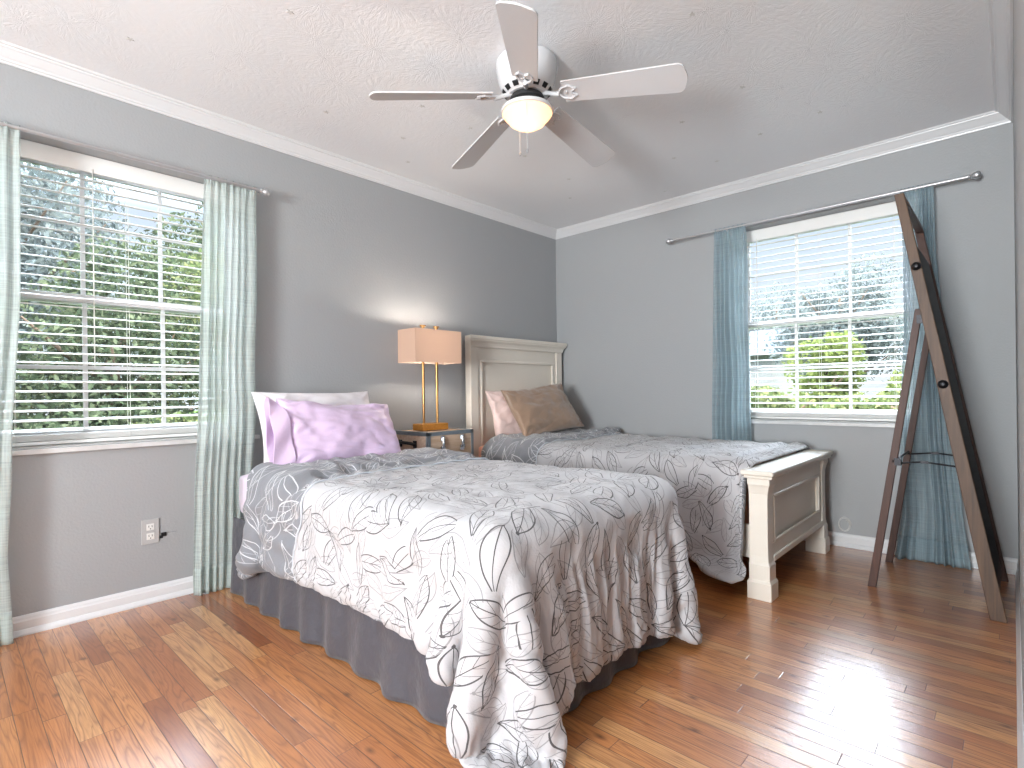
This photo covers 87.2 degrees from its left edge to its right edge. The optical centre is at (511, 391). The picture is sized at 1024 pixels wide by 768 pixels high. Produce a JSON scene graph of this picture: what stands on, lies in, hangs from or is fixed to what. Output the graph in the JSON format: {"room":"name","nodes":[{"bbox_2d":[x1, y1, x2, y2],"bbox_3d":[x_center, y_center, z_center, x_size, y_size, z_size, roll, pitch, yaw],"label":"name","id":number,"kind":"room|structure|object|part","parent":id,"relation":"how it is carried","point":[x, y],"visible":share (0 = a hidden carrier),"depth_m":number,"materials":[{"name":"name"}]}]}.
{"room":"bedroom","nodes":[
{"label":"bedroom","id":0,"kind":"room"},
{"bbox_2d":[0,63,556,617],"bbox_3d":[-1.970,-0.201,2.473,0.225,2.412,7.182,-1,0,43],"label":"wall","id":1,"kind":"structure","parent":0,"point":[345,262],"depth_m":3.02,"materials":[{"name":"grey paint"}]},
{"bbox_2d":[0,570,225,639],"bbox_3d":[-1.864,0.965,2.387,0.026,0.079,6.732,-1,0,43],"label":"baseboard","id":2,"kind":"structure","parent":1,"relation":"attached to","point":[23,625],"depth_m":2.40,"materials":[{"name":"white paint"}]},
{"bbox_2d":[0,155,259,456],"bbox_3d":[-1.852,-0.414,2.593,0.257,1.348,1.122,-1,0,43],"label":"window","id":3,"kind":"structure","parent":1,"relation":"in","point":[26,297],"depth_m":2.55,"materials":[{"name":"white plastic"}]},
{"bbox_3d":[-1.921,-0.737,2.653,0.026,0.656,1.008,-1,0,43],"label":"sash","id":4,"kind":"part","parent":3,"relation":"part of","materials":[{"name":"white plastic"}]},
{"bbox_3d":[-1.892,-0.120,2.634,0.026,0.668,1.008,-1,0,43],"label":"sash","id":5,"kind":"part","parent":3,"relation":"part of","materials":[{"name":"white plastic"}]},
{"bbox_2d":[0,135,242,447],"bbox_3d":[-1.854,-0.428,2.594,0.064,1.317,1.040,-1,0,43],"label":"window blind","id":6,"kind":"object","parent":3,"relation":"attached to","point":[27,149],"visible":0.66,"depth_m":2.52,"materials":[{"name":"white plastic"}]},
{"bbox_3d":[-2.134,-0.407,2.301,0.053,1.261,0.002,-1,0,43],"label":"ladder cord","id":7,"kind":"part","parent":6,"relation":"part of","materials":[{"name":"white fabric"}]},
{"bbox_3d":[-1.849,0.223,2.598,0.048,0.016,1.036,-1,0,43],"label":"rail","id":8,"kind":"part","parent":6,"relation":"part of","materials":[{"name":"white plastic"}]},
{"bbox_3d":[-1.857,-0.411,2.598,0.053,1.261,0.002,-1,0,43],"label":"ladder cord","id":9,"kind":"part","parent":6,"relation":"part of","materials":[{"name":"white fabric"}]},
{"bbox_3d":[-1.581,-0.414,2.895,0.053,1.261,0.002,-1,0,43],"label":"ladder cord","id":10,"kind":"part","parent":6,"relation":"part of","materials":[{"name":"white fabric"}]},
{"bbox_3d":[-1.813,0.246,2.564,0.172,0.026,1.122,-1,0,43],"label":"sill","id":11,"kind":"part","parent":3,"relation":"part of","materials":[{"name":"white wood"}]},
{"bbox_2d":[0,122,269,198],"bbox_3d":[-1.779,-1.048,2.444,0.108,0.075,1.313,-1,0,43],"label":"curtain rod","id":12,"kind":"object","parent":1,"relation":"attached to","point":[266,192],"visible":0.9,"depth_m":2.47,"materials":[{"name":"silver metal"}]},
{"bbox_2d":[0,122,20,645],"bbox_3d":[-2.069,-0.035,2.071,0.275,2.076,0.036,-1,0,-45],"label":"curtain","id":13,"kind":"object","parent":12,"relation":"hanging from","point":[14,241],"visible":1,"depth_m":2.13,"materials":[{"name":"teal fabric"}]},
{"bbox_2d":[193,175,256,595],"bbox_3d":[-1.450,-0.043,2.731,0.040,2.076,0.320,-1,0,43],"label":"curtain","id":14,"kind":"object","parent":12,"relation":"hanging from","point":[239,273],"visible":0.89,"depth_m":2.72,"materials":[{"name":"teal fabric"}]},
{"bbox_2d":[141,518,158,544],"bbox_3d":[-1.721,0.665,2.557,0.008,0.116,0.072,-1,0,43],"label":"wall outlet","id":15,"kind":"object","parent":1,"relation":"attached to","point":[150,527],"visible":1,"depth_m":2.55,"materials":[{"name":"white plastic"}]},
{"bbox_2d":[146,523,153,530],"bbox_3d":[-1.719,0.643,2.555,0.002,0.031,0.032,-1,0,43],"label":"receptacle","id":16,"kind":"object","parent":15,"relation":"attached to","point":[149,526],"depth_m":2.55,"materials":[{"name":"white plastic"}]},
{"bbox_2d":[147,532,153,539],"bbox_3d":[-1.719,0.687,2.555,0.002,0.031,0.032,-1,0,43],"label":"receptacle","id":17,"kind":"object","parent":15,"relation":"attached to","point":[150,535],"depth_m":2.55,"materials":[{"name":"white plastic"}]},
{"bbox_2d":[159,531,173,538],"bbox_3d":[-1.672,0.693,2.613,0.003,0.027,0.072,-1,0,43],"label":"plug","id":18,"kind":"object","parent":1,"relation":"attached to","point":[162,533],"visible":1,"depth_m":2.60,"materials":[{"name":"black plastic"}]},
{"bbox_2d":[0,39,556,238],"bbox_3d":[-1.877,-1.377,2.372,0.070,0.062,6.732,-1,0,43],"label":"trim","id":19,"kind":"structure","parent":1,"relation":"attached to","point":[13,55],"depth_m":2.79,"materials":[{"name":"white paint"}]},
{"bbox_2d":[0,0,993,228],"bbox_3d":[-0.405,-1.476,0.998,4.550,0.100,7.182,-1,0,43],"label":"ceiling","id":20,"kind":"structure","parent":0,"point":[876,70],"depth_m":2.41,"materials":[{"name":"white paint"}]},
{"bbox_2d":[369,1,687,168],"bbox_3d":[0.094,-1.211,2.376,1.275,0.442,1.237,-1,0,43],"label":"ceiling fan","id":21,"kind":"object","parent":20,"relation":"hanging from","point":[526,70],"visible":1,"depth_m":2.24,"materials":[{"name":"white metal"}]},
{"bbox_3d":[-0.337,-1.235,2.242,0.505,0.007,0.140,-8,18,-13],"label":"blade","id":22,"kind":"part","parent":21,"relation":"part of","materials":[{"name":"white wood"}]},
{"bbox_3d":[-0.149,-1.238,2.692,0.140,0.007,0.505,-20,3,-32],"label":"blade","id":23,"kind":"part","parent":21,"relation":"part of","materials":[{"name":"white wood"}]},
{"bbox_3d":[0.032,-1.240,1.924,0.140,0.007,0.505,16,8,3],"label":"blade","id":24,"kind":"part","parent":21,"relation":"part of","materials":[{"name":"white wood"}]},
{"bbox_3d":[0.067,-1.179,2.338,0.216,0.067,0.216,-1,0,43],"label":"lamp shade","id":25,"kind":"part","parent":21,"relation":"part of","materials":[{"name":"white glass"}]},
{"bbox_3d":[0.337,-1.244,2.652,0.140,0.007,0.505,-21,-20,37],"label":"blade","id":26,"kind":"part","parent":21,"relation":"part of","materials":[{"name":"white wood"}]},
{"bbox_3d":[0.449,-1.245,2.178,0.505,0.007,0.140,7,-14,23],"label":"blade","id":27,"kind":"part","parent":21,"relation":"part of","materials":[{"name":"white wood"}]},
{"bbox_2d":[0,540,1016,767],"bbox_3d":[-0.373,1.036,0.998,4.550,0.100,7.182,-1,0,43],"label":"floor","id":28,"kind":"structure","parent":0,"point":[912,669],"depth_m":1.77,"materials":[{"name":"brown wood"}]},
{"bbox_2d":[395,428,473,454],"bbox_3d":[-0.522,0.619,3.521,0.392,0.737,0.424,-1,0,43],"label":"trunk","id":29,"kind":"object","parent":28,"relation":"on","point":[455,439],"visible":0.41,"depth_m":3.42,"materials":[{"name":"brown wood"}]},
{"bbox_3d":[-0.677,0.332,3.404,0.180,0.045,0.046,-1,0,43],"label":"handle","id":30,"kind":"part","parent":29,"relation":"part of","materials":[{"name":"black plastic"}]},
{"bbox_2d":[398,325,460,430],"bbox_3d":[-0.536,-0.092,3.542,0.185,0.684,0.380,-1,0,43],"label":"table lamp","id":31,"kind":"object","parent":29,"relation":"on","point":[422,345],"visible":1,"depth_m":3.46,"materials":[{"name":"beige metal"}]},
{"bbox_3d":[-0.576,-0.103,3.489,0.017,0.627,0.017,-1,0,43],"label":"post","id":32,"kind":"part","parent":31,"relation":"part of","materials":[{"name":"gold metal"}]},
{"bbox_3d":[-0.539,-0.294,3.542,0.185,0.212,0.380,-1,0,43],"label":"lamp shade","id":33,"kind":"part","parent":31,"relation":"part of","materials":[{"name":"fabric"}]},
{"bbox_3d":[-0.500,-0.104,3.571,0.017,0.627,0.017,-1,0,43],"label":"post","id":34,"kind":"part","parent":31,"relation":"part of","materials":[{"name":"gold metal"}]},
{"bbox_2d":[230,516,670,727],"bbox_3d":[-0.367,0.798,2.416,1.874,0.374,1.072,-1,0,43],"label":"bed skirt","id":35,"kind":"object","parent":28,"relation":"on","point":[375,652],"visible":0.18,"depth_m":1.89,"materials":[{"name":"grey fabric"}]},
{"bbox_2d":[239,474,248,512],"bbox_3d":[-0.386,0.502,2.431,1.837,0.230,0.988,-1,0,43],"label":"mattress","id":36,"kind":"object","parent":35,"relation":"on","point":[243,479],"visible":0.02,"depth_m":2.65,"materials":[{"name":"white fabric"}]},
{"bbox_2d":[251,391,369,462],"bbox_3d":[-1.041,0.207,2.943,0.208,0.419,0.682,-1,0,42],"label":"pillow","id":37,"kind":"object","parent":36,"relation":"on","point":[354,398],"visible":0.23,"depth_m":2.90,"materials":[{"name":"white fabric"}]},
{"bbox_2d":[235,447,701,767],"bbox_3d":[-0.235,0.645,2.289,1.792,0.670,1.272,-1,0,43],"label":"comforter","id":38,"kind":"object","parent":36,"relation":"on","point":[516,584],"visible":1,"depth_m":1.69,"materials":[{"name":"white fabric"}]},
{"bbox_2d":[264,397,400,464],"bbox_3d":[-0.920,0.218,2.820,0.758,0.388,0.286,-1,0,-44],"label":"pillow","id":39,"kind":"object","parent":38,"relation":"on","point":[296,431],"visible":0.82,"depth_m":2.70,"materials":[{"name":"purple fabric"}]},
{"bbox_2d":[465,335,832,602],"bbox_3d":[0.801,0.270,3.627,2.188,1.402,1.243,-1,0,43],"label":"bed","id":40,"kind":"object","parent":28,"relation":"on","point":[787,493],"visible":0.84,"depth_m":3.11,"materials":[{"name":"white paint"}]},
{"bbox_3d":[0.053,0.323,4.383,0.062,1.315,1.093,-1,0,43],"label":"headboard","id":41,"kind":"part","parent":40,"relation":"part of","materials":[{"name":"white paint"}]},
{"bbox_3d":[0.064,0.158,4.372,0.016,0.805,0.877,-1,0,43],"label":"panel moulding","id":42,"kind":"part","parent":40,"relation":"part of","materials":[{"name":"white paint"}]},
{"bbox_3d":[0.046,0.160,4.388,0.020,0.800,0.863,-1,0,43],"label":"panel","id":43,"kind":"part","parent":40,"relation":"part of","materials":[{"name":"white paint"}]},
{"bbox_2d":[479,445,795,522],"bbox_3d":[0.772,0.535,3.653,1.933,0.334,0.989,-1,0,43],"label":"mattress","id":44,"kind":"object","parent":40,"relation":"on","point":[481,447],"visible":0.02,"depth_m":2.68,"materials":[{"name":"white fabric"}]},
{"bbox_2d":[485,391,521,435],"bbox_3d":[0.089,0.183,4.214,0.187,0.430,0.691,-1,0,41],"label":"pillow","id":45,"kind":"object","parent":44,"relation":"on","point":[504,421],"visible":0.3,"depth_m":4.01,"materials":[{"name":"pink fabric"}]},
{"bbox_2d":[481,427,809,583],"bbox_3d":[0.804,0.582,3.534,1.868,0.615,1.333,-1,0,43],"label":"comforter","id":46,"kind":"object","parent":44,"relation":"on","point":[708,483],"visible":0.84,"depth_m":2.85,"materials":[{"name":"white fabric"}]},
{"bbox_2d":[501,383,584,435],"bbox_3d":[0.245,0.134,4.163,0.734,0.408,0.271,-1,0,-43],"label":"pillow","id":47,"kind":"object","parent":46,"relation":"on","point":[547,408],"visible":0.97,"depth_m":4.05,"materials":[{"name":"beige fabric"}]},
{"bbox_3d":[0.442,0.731,3.268,2.020,0.160,0.026,-1,0,43],"label":"rail","id":48,"kind":"part","parent":40,"relation":"part of","materials":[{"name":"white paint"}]},
{"bbox_3d":[1.177,0.685,2.527,0.108,0.562,0.103,-1,0,43],"label":"post","id":49,"kind":"part","parent":40,"relation":"part of","materials":[{"name":"white paint"}]},
{"bbox_3d":[1.503,0.605,2.885,0.031,0.235,0.820,-1,0,43],"label":"panel","id":50,"kind":"part","parent":40,"relation":"part of","materials":[{"name":"white paint"}]},
{"bbox_3d":[1.505,0.595,2.883,0.063,0.395,0.880,-1,0,43],"label":"footboard","id":51,"kind":"part","parent":40,"relation":"part of","materials":[{"name":"white paint"}]},
{"bbox_3d":[1.530,0.640,2.861,0.022,0.313,0.880,-1,0,43],"label":"panel moulding","id":52,"kind":"part","parent":40,"relation":"part of","materials":[{"name":"white paint"}]},
{"bbox_3d":[1.838,0.677,3.237,0.108,0.562,0.103,-1,0,43],"label":"post","id":53,"kind":"part","parent":40,"relation":"part of","materials":[{"name":"white paint"}]},
{"bbox_2d":[868,193,1008,622],"bbox_3d":[2.062,0.024,2.620,0.509,1.862,0.680,-1,0,43],"label":"easel","id":54,"kind":"object","parent":28,"relation":"on","point":[988,553],"visible":1,"depth_m":2.53,"materials":[{"name":"brown wood"}]},
{"bbox_3d":[1.838,0.286,2.583,0.227,1.345,0.024,-1,0,43],"label":"leg","id":55,"kind":"part","parent":54,"relation":"part of","materials":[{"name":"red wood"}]},
{"bbox_3d":[2.178,0.281,2.948,0.227,1.345,0.022,-1,0,43],"label":"leg","id":56,"kind":"part","parent":54,"relation":"part of","materials":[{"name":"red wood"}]},
{"bbox_3d":[1.996,-0.875,2.684,0.040,0.038,0.618,-1,0,43],"label":"cross rail","id":57,"kind":"part","parent":54,"relation":"part of","materials":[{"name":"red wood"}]},
{"bbox_3d":[2.230,0.863,2.485,0.043,0.060,0.618,-1,0,43],"label":"cross rail","id":58,"kind":"part","parent":54,"relation":"part of","materials":[{"name":"black wood"}]},
{"bbox_2d":[556,122,1018,558],"bbox_3d":[1.673,-0.246,3.831,3.250,2.412,0.225,-1,0,43],"label":"wall","id":59,"kind":"structure","parent":0,"point":[634,309],"depth_m":3.41,"materials":[{"name":"grey paint"}]},
{"bbox_2d":[555,110,1011,239],"bbox_3d":[1.476,-1.419,3.800,3.025,0.062,0.070,-1,0,43],"label":"trim","id":60,"kind":"structure","parent":59,"relation":"attached to","point":[983,121],"depth_m":3.41,"materials":[{"name":"white paint"}]},
{"bbox_2d":[666,171,981,243],"bbox_3d":[1.830,-1.115,3.446,1.783,0.075,0.108,-1,0,43],"label":"curtain rod","id":61,"kind":"object","parent":59,"relation":"attached to","point":[977,174],"visible":0.9,"depth_m":3.20,"materials":[{"name":"silver metal"}]},
{"bbox_2d":[712,223,751,440],"bbox_3d":[1.512,-0.091,3.702,0.271,2.098,0.060,-1,0,43],"label":"curtain","id":62,"kind":"object","parent":61,"relation":"hanging from","point":[737,243],"visible":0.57,"depth_m":3.70,"materials":[{"name":"blue fabric"}]},
{"bbox_2d":[895,183,971,569],"bbox_3d":[2.306,-0.101,2.968,0.334,2.098,0.063,-1,0,43],"label":"curtain","id":63,"kind":"object","parent":61,"relation":"hanging from","point":[928,402],"visible":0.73,"depth_m":2.98,"materials":[{"name":"blue fabric"}]},
{"bbox_2d":[729,210,923,427],"bbox_3d":[2.008,-0.462,3.507,1.114,1.348,0.257,-1,0,43],"label":"window","id":64,"kind":"structure","parent":59,"relation":"in","point":[883,315],"depth_m":3.50,"materials":[{"name":"white plastic"}]},
{"bbox_3d":[1.988,0.199,3.476,1.114,0.026,0.172,-1,0,43],"label":"sill","id":65,"kind":"part","parent":64,"relation":"part of","materials":[{"name":"white wood"}]},
{"bbox_2d":[738,198,917,421],"bbox_3d":[2.009,-0.476,3.508,1.032,1.317,0.064,-1,0,43],"label":"window blind","id":66,"kind":"object","parent":64,"relation":"attached to","point":[886,209],"visible":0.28,"depth_m":3.48,"materials":[{"name":"white plastic"}]},
{"bbox_3d":[1.719,-0.455,3.787,0.002,1.261,0.053,-1,0,43],"label":"ladder cord","id":67,"kind":"part","parent":66,"relation":"part of","materials":[{"name":"white fabric"}]},
{"bbox_3d":[2.013,-0.459,3.513,0.002,1.261,0.053,-1,0,43],"label":"ladder cord","id":68,"kind":"part","parent":66,"relation":"part of","materials":[{"name":"white fabric"}]},
{"bbox_3d":[2.021,0.175,3.512,1.028,0.016,0.048,-1,0,43],"label":"rail","id":69,"kind":"part","parent":66,"relation":"part of","materials":[{"name":"white plastic"}]},
{"bbox_3d":[2.307,-0.462,3.238,0.002,1.261,0.053,-1,0,43],"label":"ladder cord","id":70,"kind":"part","parent":66,"relation":"part of","materials":[{"name":"white fabric"}]},
{"bbox_3d":[2.065,-0.787,3.572,1.000,0.656,0.026,-1,0,43],"label":"sash","id":71,"kind":"part","parent":64,"relation":"part of","materials":[{"name":"white plastic"}]},
{"bbox_3d":[2.053,-0.169,3.551,1.000,0.668,0.026,-1,0,43],"label":"sash","id":72,"kind":"part","parent":64,"relation":"part of","materials":[{"name":"white plastic"}]},
{"bbox_2d":[838,517,851,530],"bbox_3d":[2.056,0.819,3.320,0.072,0.090,0.008,-1,0,43],"label":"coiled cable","id":73,"kind":"object","parent":59,"relation":"attached to","point":[841,517],"visible":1,"depth_m":3.32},
{"bbox_2d":[804,531,1017,574],"bbox_3d":[1.520,0.923,3.816,3.025,0.079,0.026,-1,0,43],"label":"baseboard","id":74,"kind":"structure","parent":59,"relation":"attached to","point":[866,543],"depth_m":3.23,"materials":[{"name":"white paint"}]},
{"bbox_2d":[1013,0,1023,721],"bbox_3d":[0.406,-0.230,0.256,0.225,2.412,6.732,-1,0,43],"label":"wall","id":75,"kind":"structure","parent":0,"point":[1018,5],"depth_m":1.17,"materials":[{"name":"grey paint"}]},
{"bbox_2d":[987,0,1012,121],"bbox_3d":[0.284,-1.404,0.356,0.070,0.062,6.732,-1,0,43],"label":"trim","id":76,"kind":"structure","parent":75,"relation":"attached to","point":[1000,12],"depth_m":2.26,"materials":[{"name":"white paint"}]},
{"bbox_2d":[1015,559,1023,767],"bbox_3d":[1.493,0.923,1.580,0.013,0.079,3.332,-1,0,43],"label":"baseboard","id":77,"kind":"structure","parent":75,"relation":"attached to","point":[1020,724],"depth_m":1.69,"materials":[{"name":"white paint"}]},
{"label":"outside","id":78,"kind":"structure","parent":0,"visible":0},
{"bbox_3d":[17.972,1.358,33.905,100.000,0.100,65.923,-1,0,43],"label":"lawn","id":79,"kind":"structure","parent":78,"visible":0},
{"bbox_2d":[117,202,223,394],"bbox_3d":[-5.945,-2.837,13.421,6.960,8.890,5.379,-1,0,29],"label":"tree","id":80,"kind":"object","parent":79,"relation":"on","point":[174,228],"visible":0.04,"depth_m":12.82,"materials":[{"name":"green plant"}]},
{"bbox_2d":[750,327,807,410],"bbox_3d":[9.320,-0.635,24.804,7.400,4.100,6.000,-1,0,43],"label":"house","id":81,"kind":"structure","parent":79,"relation":"on","point":[762,332],"depth_m":21.20,"materials":[{"name":"white"}]},
{"bbox_2d":[751,383,825,410],"bbox_3d":[3.816,0.676,8.244,1.942,1.625,1.416,-1,0,19],"label":"shrub","id":82,"kind":"object","parent":79,"relation":"on","point":[763,387],"visible":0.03,"depth_m":7.86,"materials":[{"name":"green plant"}]},
{"bbox_2d":[750,281,837,329],"bbox_3d":[14.416,-2.410,29.934,5.740,7.528,5.252,-1,0,-25],"label":"tree","id":83,"kind":"object","parent":79,"relation":"on","point":[768,308],"visible":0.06,"depth_m":29.48,"materials":[{"name":"grey plant"}]},
{"bbox_2d":[781,330,868,410],"bbox_3d":[6.295,0.107,10.888,1.521,2.716,1.562,-1,0,29],"label":"shrub","id":84,"kind":"object","parent":79,"relation":"on","point":[832,334],"visible":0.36,"depth_m":10.56,"materials":[{"name":"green plant"}]},
{"bbox_2d":[762,252,908,392],"bbox_3d":[10.682,-1.513,17.322,4.436,5.846,4.006,-1,0,14],"label":"tree","id":85,"kind":"object","parent":79,"relation":"on","point":[876,275],"visible":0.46,"depth_m":16.94,"materials":[{"name":"grey plant"}]},
{"bbox_2d":[821,379,909,411],"bbox_3d":[4.931,0.619,7.156,1.872,1.720,1.370,-1,0,37],"label":"shrub","id":86,"kind":"object","parent":79,"relation":"on","point":[893,392],"visible":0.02,"depth_m":7.11,"materials":[{"name":"green plant"}]},
{"bbox_2d":[881,366,904,406],"bbox_3d":[7.886,0.365,9.787,2.084,2.174,1.650,-1,0,43],"label":"shrub","id":87,"kind":"object","parent":79,"relation":"on","point":[890,385],"visible":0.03,"depth_m":10.20,"materials":[{"name":"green plant"}]},
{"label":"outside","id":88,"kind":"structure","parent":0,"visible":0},
{"bbox_3d":[-37.063,2.041,6.614,56.742,0.100,49.077,-1,0,43],"label":"lawn","id":89,"kind":"structure","parent":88,"visible":0},
{"bbox_2d":[0,159,143,429],"bbox_3d":[-9.417,-2.021,9.435,4.930,7.497,6.369,-1,0,-34],"label":"tree","id":90,"kind":"object","parent":89,"relation":"on","point":[28,259],"visible":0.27,"depth_m":8.84,"materials":[{"name":"green plant"}]},
{"bbox_2d":[1,396,179,432],"bbox_3d":[-4.069,0.830,4.392,1.884,1.580,2.694,-1,0,-1],"label":"shrub","id":91,"kind":"object","parent":89,"relation":"on","point":[55,424],"visible":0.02,"depth_m":5.03,"materials":[{"name":"green plant"}]},
{"bbox_2d":[0,228,218,433],"bbox_3d":[-5.178,0.097,6.595,3.029,4.400,2.929,-1,0,20],"label":"tree","id":92,"kind":"object","parent":89,"relation":"on","point":[107,287],"visible":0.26,"depth_m":6.28,"materials":[{"name":"green plant"}]},
{"bbox_2d":[134,404,227,426],"bbox_3d":[-2.877,0.907,6.213,2.262,1.606,2.639,-1,0,38],"label":"shrub","id":93,"kind":"object","parent":89,"relation":"on","point":[193,418],"visible":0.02,"depth_m":5.92,"materials":[{"name":"green plant"}]},
{"bbox_2d":[138,239,227,421],"bbox_3d":[-3.556,-0.076,8.596,3.900,4.600,3.008,-1,0,-20],"label":"tree","id":94,"kind":"object","parent":89,"relation":"on","point":[197,290],"visible":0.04,"depth_m":7.72,"materials":[{"name":"green plant"}]}
]}

